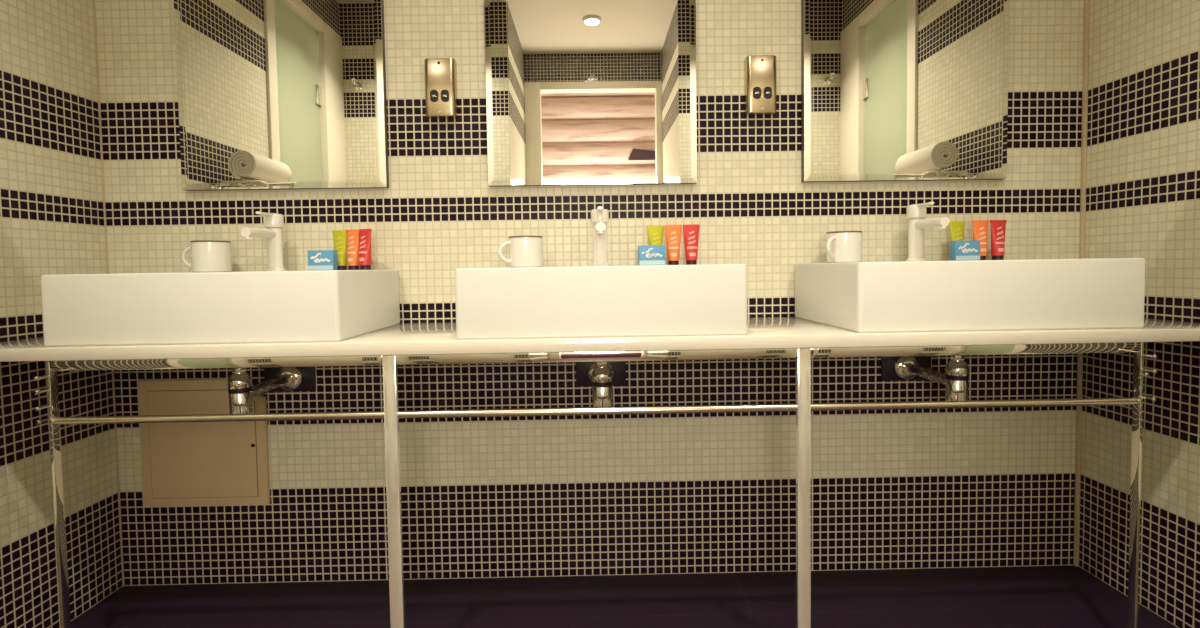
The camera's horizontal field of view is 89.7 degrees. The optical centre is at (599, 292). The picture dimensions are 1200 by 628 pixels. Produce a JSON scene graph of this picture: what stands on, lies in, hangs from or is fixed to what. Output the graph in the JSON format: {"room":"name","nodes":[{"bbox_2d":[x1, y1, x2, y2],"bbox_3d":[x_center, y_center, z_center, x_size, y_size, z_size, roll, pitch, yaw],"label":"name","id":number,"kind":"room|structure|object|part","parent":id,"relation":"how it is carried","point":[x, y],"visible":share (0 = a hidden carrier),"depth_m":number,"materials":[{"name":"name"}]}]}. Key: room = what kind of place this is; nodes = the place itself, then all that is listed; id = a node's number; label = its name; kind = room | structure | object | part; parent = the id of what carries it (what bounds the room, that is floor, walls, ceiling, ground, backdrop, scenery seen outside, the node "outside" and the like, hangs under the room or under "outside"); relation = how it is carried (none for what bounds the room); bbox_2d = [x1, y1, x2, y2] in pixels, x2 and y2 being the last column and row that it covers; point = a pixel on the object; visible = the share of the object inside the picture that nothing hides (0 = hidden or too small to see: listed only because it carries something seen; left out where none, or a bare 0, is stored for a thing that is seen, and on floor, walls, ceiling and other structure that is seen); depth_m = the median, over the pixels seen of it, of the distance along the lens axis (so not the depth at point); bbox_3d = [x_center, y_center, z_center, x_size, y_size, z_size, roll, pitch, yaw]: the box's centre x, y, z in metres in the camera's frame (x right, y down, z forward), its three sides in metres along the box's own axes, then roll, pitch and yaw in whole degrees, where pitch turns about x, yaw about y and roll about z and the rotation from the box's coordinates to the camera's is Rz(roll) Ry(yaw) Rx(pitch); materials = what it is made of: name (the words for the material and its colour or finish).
{"room":"bathroom","nodes":[
{"label":"bathroom","id":0,"kind":"room"},
{"bbox_2d":[0,0,121,627],"bbox_3d":[-1.370,-0.302,1.169,0.080,2.266,0.900,-1,2,-1],"label":"wall","id":1,"kind":"structure","parent":0,"point":[52,214],"depth_m":1.45,"materials":[{"name":"tile"}]},
{"bbox_2d":[95,0,1083,585],"bbox_3d":[-0.005,-0.345,1.675,2.822,2.266,0.080,-1,2,-1],"label":"wall","id":2,"kind":"structure","parent":0,"point":[668,493],"depth_m":1.66,"materials":[{"name":"tile"}]},
{"bbox_2d":[93,0,124,585],"bbox_3d":[-1.333,-0.322,1.617,0.004,2.266,0.004,-1,2,-1],"label":"trim","id":3,"kind":"structure","parent":2,"relation":"attached to","point":[94,6],"depth_m":1.62,"materials":[{"name":"beige"}]},
{"bbox_2d":[138,379,269,506],"bbox_3d":[-1.079,0.408,1.645,0.338,0.347,0.016,-1,2,-1],"label":"access panel","id":4,"kind":"object","parent":2,"relation":"attached to","point":[184,463],"visible":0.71,"depth_m":1.64,"materials":[{"name":"beige paint"}]},
{"bbox_2d":[227,367,315,413],"bbox_3d":[-0.844,0.201,1.517,0.136,0.162,0.262,-1,2,-1],"label":"trap","id":5,"kind":"object","parent":2,"relation":"attached to","point":[241,391],"visible":0.87,"depth_m":1.52,"materials":[{"name":"silver metal"}]},
{"bbox_2d":[229,391,252,413],"bbox_3d":[-0.842,0.259,1.413,0.047,0.056,0.047,-1,2,-1],"label":"bottle","id":6,"kind":"object","parent":5,"relation":"on","point":[240,402],"depth_m":1.39,"materials":[{"name":"silver metal"}]},
{"bbox_3d":[-0.845,0.230,1.644,0.136,0.078,0.009,-1,2,-1],"label":"wall plate","id":7,"kind":"part","parent":5,"relation":"part of","materials":[{"name":"black plastic"}]},
{"bbox_2d":[174,0,388,190],"bbox_3d":[-0.846,-0.687,1.598,0.540,0.818,0.024,-1,2,-1],"label":"wall mirror","id":8,"kind":"object","parent":2,"relation":"attached to","point":[273,94],"visible":1,"depth_m":1.59,"materials":[{"name":"silver mirror"}]},
{"bbox_2d":[424,58,457,118],"bbox_3d":[-0.424,-0.544,1.605,0.081,0.150,0.033,-1,2,-1],"label":"socket","id":9,"kind":"object","parent":2,"relation":"attached to","point":[441,102],"visible":1,"depth_m":1.59,"materials":[{"name":"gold metal"}]},
{"bbox_2d":[430,90,437,101],"bbox_3d":[-0.438,-0.520,1.591,0.021,0.032,0.002,-1,2,-1],"label":"outlet","id":10,"kind":"object","parent":9,"relation":"attached to","point":[433,93],"depth_m":1.59,"materials":[{"name":"black plastic"}]},
{"bbox_2d":[441,90,448,101],"bbox_3d":[-0.409,-0.521,1.592,0.021,0.032,0.002,-1,2,-1],"label":"outlet","id":11,"kind":"object","parent":9,"relation":"attached to","point":[444,93],"depth_m":1.59,"materials":[{"name":"black plastic"}]},
{"bbox_2d":[484,0,696,186],"bbox_3d":[-0.026,-0.700,1.608,0.559,0.818,0.024,-1,2,-1],"label":"wall mirror","id":12,"kind":"object","parent":2,"relation":"attached to","point":[579,92],"visible":1,"depth_m":1.60,"materials":[{"name":"silver mirror"}]},
{"bbox_2d":[576,361,625,406],"bbox_3d":[0.004,0.188,1.527,0.136,0.162,0.262,-1,2,-1],"label":"trap","id":13,"kind":"object","parent":2,"relation":"attached to","point":[601,376],"visible":0.85,"depth_m":1.42,"materials":[{"name":"silver metal"}]},
{"bbox_3d":[0.003,0.216,1.655,0.136,0.078,0.009,-1,2,-1],"label":"wall plate","id":14,"kind":"part","parent":13,"relation":"part of","materials":[{"name":"black plastic"}]},
{"bbox_2d":[592,386,612,406],"bbox_3d":[0.006,0.245,1.424,0.047,0.056,0.047,-1,2,-1],"label":"bottle","id":15,"kind":"object","parent":13,"relation":"on","point":[601,395],"depth_m":1.40,"materials":[{"name":"silver metal"}]},
{"bbox_2d":[744,55,776,115],"bbox_3d":[0.431,-0.556,1.615,0.081,0.150,0.033,-1,2,-1],"label":"socket","id":16,"kind":"object","parent":2,"relation":"attached to","point":[759,71],"visible":1,"depth_m":1.60,"materials":[{"name":"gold metal"}]},
{"bbox_2d":[753,87,760,98],"bbox_3d":[0.417,-0.532,1.602,0.021,0.032,0.002,-1,2,-1],"label":"outlet","id":17,"kind":"object","parent":16,"relation":"attached to","point":[756,90],"depth_m":1.60,"materials":[{"name":"black plastic"}]},
{"bbox_2d":[764,87,771,98],"bbox_3d":[0.446,-0.532,1.602,0.021,0.032,0.002,-1,2,-1],"label":"outlet","id":18,"kind":"object","parent":16,"relation":"attached to","point":[767,90],"depth_m":1.60,"materials":[{"name":"black plastic"}]},
{"bbox_2d":[801,0,1008,181],"bbox_3d":[0.817,-0.714,1.618,0.549,0.818,0.024,-1,2,-1],"label":"wall mirror","id":19,"kind":"object","parent":2,"relation":"attached to","point":[892,90],"visible":1,"depth_m":1.61,"materials":[{"name":"silver mirror"}]},
{"bbox_2d":[881,355,968,400],"bbox_3d":[0.846,0.174,1.537,0.136,0.162,0.262,-1,2,-1],"label":"trap","id":20,"kind":"object","parent":2,"relation":"attached to","point":[955,379],"visible":0.81,"depth_m":1.54,"materials":[{"name":"silver metal"}]},
{"bbox_3d":[0.845,0.203,1.665,0.136,0.078,0.009,-1,2,-1],"label":"wall plate","id":21,"kind":"part","parent":20,"relation":"part of","materials":[{"name":"black plastic"}]},
{"bbox_2d":[945,379,967,400],"bbox_3d":[0.848,0.232,1.434,0.047,0.056,0.047,-1,2,-1],"label":"bottle","id":22,"kind":"object","parent":20,"relation":"on","point":[955,389],"depth_m":1.41,"materials":[{"name":"silver metal"}]},
{"bbox_2d":[1073,0,1089,566],"bbox_3d":[1.321,-0.364,1.647,0.010,2.266,0.010,-1,2,-1],"label":"trim","id":23,"kind":"structure","parent":2,"relation":"attached to","point":[1086,2],"depth_m":1.65,"materials":[{"name":"beige"}]},
{"bbox_2d":[71,565,1177,627],"bbox_3d":[0.016,0.829,1.446,4.600,0.060,0.480,-1,2,-1],"label":"floor","id":24,"kind":"structure","parent":0,"point":[1062,596],"depth_m":1.55,"materials":[{"name":"tile"}]},
{"bbox_2d":[33,342,1157,627],"bbox_3d":[0.008,0.463,1.252,2.268,0.688,0.047,-1,2,-1],"label":"frame","id":25,"kind":"object","parent":24,"relation":"on","point":[803,407],"visible":0.89,"depth_m":1.25,"materials":[{"name":"silver metal"}]},
{"bbox_3d":[-1.121,0.480,1.253,0.007,0.688,0.018,-1,2,-1],"label":"post","id":26,"kind":"part","parent":25,"relation":"part of","materials":[{"name":"silver metal"}]},
{"bbox_3d":[-0.785,0.142,1.240,0.676,0.023,0.012,-1,2,-1],"label":"apron rail","id":27,"kind":"part","parent":25,"relation":"part of","materials":[{"name":"silver metal"}]},
{"bbox_3d":[-0.429,0.469,1.258,0.027,0.688,0.012,-1,2,-1],"label":"leg","id":28,"kind":"part","parent":25,"relation":"part of","materials":[{"name":"silver metal"}]},
{"bbox_3d":[-0.005,0.130,1.249,0.830,0.023,0.012,-1,2,-1],"label":"apron rail","id":29,"kind":"part","parent":25,"relation":"part of","materials":[{"name":"silver metal"}]},
{"bbox_2d":[0,317,1199,361],"bbox_3d":[0.005,0.097,1.439,2.661,0.027,0.430,-1,2,-1],"label":"countertop","id":30,"kind":"structure","parent":25,"relation":"on","point":[764,332],"depth_m":1.23,"materials":[{"name":"beige stone"}]},
{"bbox_2d":[41,269,399,346],"bbox_3d":[-0.839,0.023,1.427,0.603,0.147,0.398,-1,2,-1],"label":"vessel basin","id":31,"kind":"object","parent":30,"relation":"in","point":[317,305],"visible":1,"depth_m":1.23,"materials":[{"name":"white ceramic"}]},
{"bbox_2d":[181,240,231,271],"bbox_3d":[-1.002,-0.093,1.549,0.108,0.080,0.089,1,3,33],"label":"mug","id":32,"kind":"object","parent":31,"relation":"on","point":[206,255],"visible":0.97,"depth_m":1.51,"materials":[{"name":"white ceramic"}]},
{"bbox_3d":[-1.053,-0.092,1.543,0.035,0.058,0.010,-1,2,-1],"label":"handle","id":33,"kind":"part","parent":32,"relation":"part of","materials":[{"name":"white ceramic"}]},
{"bbox_2d":[241,211,285,270],"bbox_3d":[-0.838,-0.129,1.502,0.048,0.150,0.153,-1,2,-1],"label":"faucet","id":34,"kind":"object","parent":31,"relation":"on","point":[273,223],"visible":0.98,"depth_m":1.54,"materials":[{"name":"white metal"}]},
{"bbox_3d":[-0.838,-0.148,1.484,0.025,0.026,0.119,-1,2,-1],"label":"spout","id":35,"kind":"part","parent":34,"relation":"part of","materials":[{"name":"white metal"}]},
{"bbox_3d":[-0.839,-0.200,1.520,0.022,0.010,0.082,-1,2,-1],"label":"lever","id":36,"kind":"part","parent":34,"relation":"part of","materials":[{"name":"white metal"}]},
{"bbox_2d":[308,250,337,270],"bbox_3d":[-0.714,-0.084,1.552,0.068,0.052,0.023,-1,2,5],"label":"soap box","id":37,"kind":"object","parent":31,"relation":"on","point":[317,259],"visible":0.91,"depth_m":1.54,"materials":[{"name":"blue cardboard"}]},
{"bbox_2d":[332,230,347,269],"bbox_3d":[-0.684,-0.113,1.592,0.036,0.106,0.031,-2,3,-27],"label":"toiletry tube","id":38,"kind":"object","parent":31,"relation":"on","point":[339,236],"visible":0.85,"depth_m":1.58,"materials":[{"name":"yellow plastic"}]},
{"bbox_2d":[345,229,359,269],"bbox_3d":[-0.642,-0.113,1.571,0.031,0.106,0.036,-2,3,-31],"label":"toiletry tube","id":39,"kind":"object","parent":31,"relation":"on","point":[352,239],"visible":0.96,"depth_m":1.56,"materials":[{"name":"orange plastic"}]},
{"bbox_2d":[358,229,371,269],"bbox_3d":[-0.607,-0.112,1.558,0.036,0.106,0.031,-2,3,-17],"label":"toiletry tube","id":40,"kind":"object","parent":31,"relation":"on","point":[365,259],"visible":1,"depth_m":1.55,"materials":[{"name":"red plastic"}]},
{"bbox_2d":[455,264,746,339],"bbox_3d":[0.001,0.010,1.438,0.603,0.147,0.398,-1,2,-1],"label":"vessel basin","id":41,"kind":"object","parent":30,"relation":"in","point":[707,299],"visible":1,"depth_m":1.24,"materials":[{"name":"white ceramic"}]},
{"bbox_2d":[498,236,542,266],"bbox_3d":[-0.195,-0.105,1.544,0.089,0.080,0.108,0,3,26],"label":"mug","id":42,"kind":"object","parent":41,"relation":"on","point":[524,251],"visible":0.96,"depth_m":1.52,"materials":[{"name":"white ceramic"}]},
{"bbox_3d":[-0.241,-0.104,1.523,0.035,0.058,0.010,-2,3,-31],"label":"handle","id":43,"kind":"part","parent":42,"relation":"part of","materials":[{"name":"white ceramic"}]},
{"bbox_2d":[591,206,609,265],"bbox_3d":[0.001,-0.142,1.512,0.048,0.150,0.153,-1,2,-1],"label":"faucet","id":44,"kind":"object","parent":41,"relation":"on","point":[599,216],"visible":0.96,"depth_m":1.55,"materials":[{"name":"white metal"}]},
{"bbox_3d":[0.001,-0.161,1.494,0.025,0.026,0.119,-1,2,-1],"label":"spout","id":45,"kind":"part","parent":44,"relation":"part of","materials":[{"name":"white metal"}]},
{"bbox_2d":[638,245,664,265],"bbox_3d":[0.133,-0.097,1.557,0.068,0.052,0.023,-1,2,-4],"label":"soap box","id":46,"kind":"object","parent":41,"relation":"on","point":[647,254],"visible":0.96,"depth_m":1.55,"materials":[{"name":"blue cardboard"}]},
{"bbox_2d":[647,225,663,244],"bbox_3d":[0.147,-0.126,1.592,0.036,0.106,0.031,-3,3,-44],"label":"toiletry tube","id":47,"kind":"object","parent":41,"relation":"on","point":[655,232],"visible":0.54,"depth_m":1.59,"materials":[{"name":"yellow plastic"}]},
{"bbox_2d":[664,225,681,264],"bbox_3d":[0.192,-0.126,1.579,0.036,0.106,0.031,1,3,42],"label":"toiletry tube","id":48,"kind":"object","parent":41,"relation":"on","point":[672,232],"visible":0.98,"depth_m":1.57,"materials":[{"name":"orange plastic"}]},
{"bbox_2d":[683,224,699,264],"bbox_3d":[0.239,-0.126,1.578,0.036,0.106,0.031,1,3,37],"label":"toiletry tube","id":49,"kind":"object","parent":41,"relation":"on","point":[691,231],"visible":1,"depth_m":1.57,"materials":[{"name":"red plastic"}]},
{"bbox_2d":[795,258,1144,332],"bbox_3d":[0.832,-0.004,1.448,0.603,0.147,0.398,-1,2,-1],"label":"vessel basin","id":50,"kind":"object","parent":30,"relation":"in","point":[1097,293],"visible":1,"depth_m":1.25,"materials":[{"name":"white ceramic"}]},
{"bbox_2d":[826,231,862,262],"bbox_3d":[0.629,-0.118,1.554,0.089,0.080,0.108,0,3,20],"label":"mug","id":51,"kind":"object","parent":50,"relation":"on","point":[841,246],"visible":0.98,"depth_m":1.52,"materials":[{"name":"white ceramic"}]},
{"bbox_3d":[0.586,-0.117,1.528,0.035,0.058,0.010,-3,3,-37],"label":"handle","id":52,"kind":"part","parent":51,"relation":"part of","materials":[{"name":"white ceramic"}]},
{"bbox_2d":[906,202,949,260],"bbox_3d":[0.826,-0.155,1.522,0.048,0.150,0.153,-1,2,-1],"label":"faucet","id":53,"kind":"object","parent":50,"relation":"on","point":[916,213],"visible":1,"depth_m":1.56,"materials":[{"name":"white metal"}]},
{"bbox_3d":[0.825,-0.226,1.540,0.022,0.010,0.082,-1,2,-1],"label":"lever","id":54,"kind":"part","parent":53,"relation":"part of","materials":[{"name":"white metal"}]},
{"bbox_3d":[0.826,-0.174,1.504,0.025,0.026,0.119,-1,2,-1],"label":"spout","id":55,"kind":"part","parent":53,"relation":"part of","materials":[{"name":"white metal"}]},
{"bbox_2d":[949,221,964,240],"bbox_3d":[0.951,-0.139,1.607,0.031,0.106,0.036,1,3,44],"label":"toiletry tube","id":56,"kind":"object","parent":50,"relation":"on","point":[957,228],"visible":0.51,"depth_m":1.60,"materials":[{"name":"yellow plastic"}]},
{"bbox_2d":[950,240,979,260],"bbox_3d":[0.950,-0.110,1.569,0.068,0.052,0.023,-1,2,-6],"label":"soap box","id":57,"kind":"object","parent":50,"relation":"on","point":[959,250],"visible":0.93,"depth_m":1.56,"materials":[{"name":"blue cardboard"}]},
{"bbox_2d":[972,220,988,259],"bbox_3d":[1.002,-0.139,1.589,0.036,0.106,0.031,-3,3,-44],"label":"toiletry tube","id":58,"kind":"object","parent":50,"relation":"on","point":[980,227],"visible":0.84,"depth_m":1.58,"materials":[{"name":"orange plastic"}]},
{"bbox_2d":[990,220,1006,259],"bbox_3d":[1.047,-0.139,1.588,0.036,0.106,0.031,-3,3,-44],"label":"toiletry tube","id":59,"kind":"object","parent":50,"relation":"on","point":[997,227],"visible":0.98,"depth_m":1.58,"materials":[{"name":"red plastic"}]},
{"bbox_3d":[0.428,0.455,1.269,0.027,0.688,0.012,-1,2,-1],"label":"leg","id":60,"kind":"part","parent":25,"relation":"part of","materials":[{"name":"silver metal"}]},
{"bbox_3d":[0.782,0.117,1.259,0.692,0.023,0.012,-1,2,-1],"label":"apron rail","id":61,"kind":"part","parent":25,"relation":"part of","materials":[{"name":"silver metal"}]},
{"bbox_3d":[1.136,0.444,1.280,0.007,0.688,0.018,-1,2,-1],"label":"post","id":62,"kind":"part","parent":25,"relation":"part of","materials":[{"name":"silver metal"}]},
{"bbox_2d":[1079,0,1199,627],"bbox_3d":[1.372,-0.346,1.203,0.080,2.266,0.900,-1,2,-1],"label":"wall","id":63,"kind":"structure","parent":0,"point":[1143,177],"depth_m":1.46,"materials":[{"name":"tile"}]}
]}

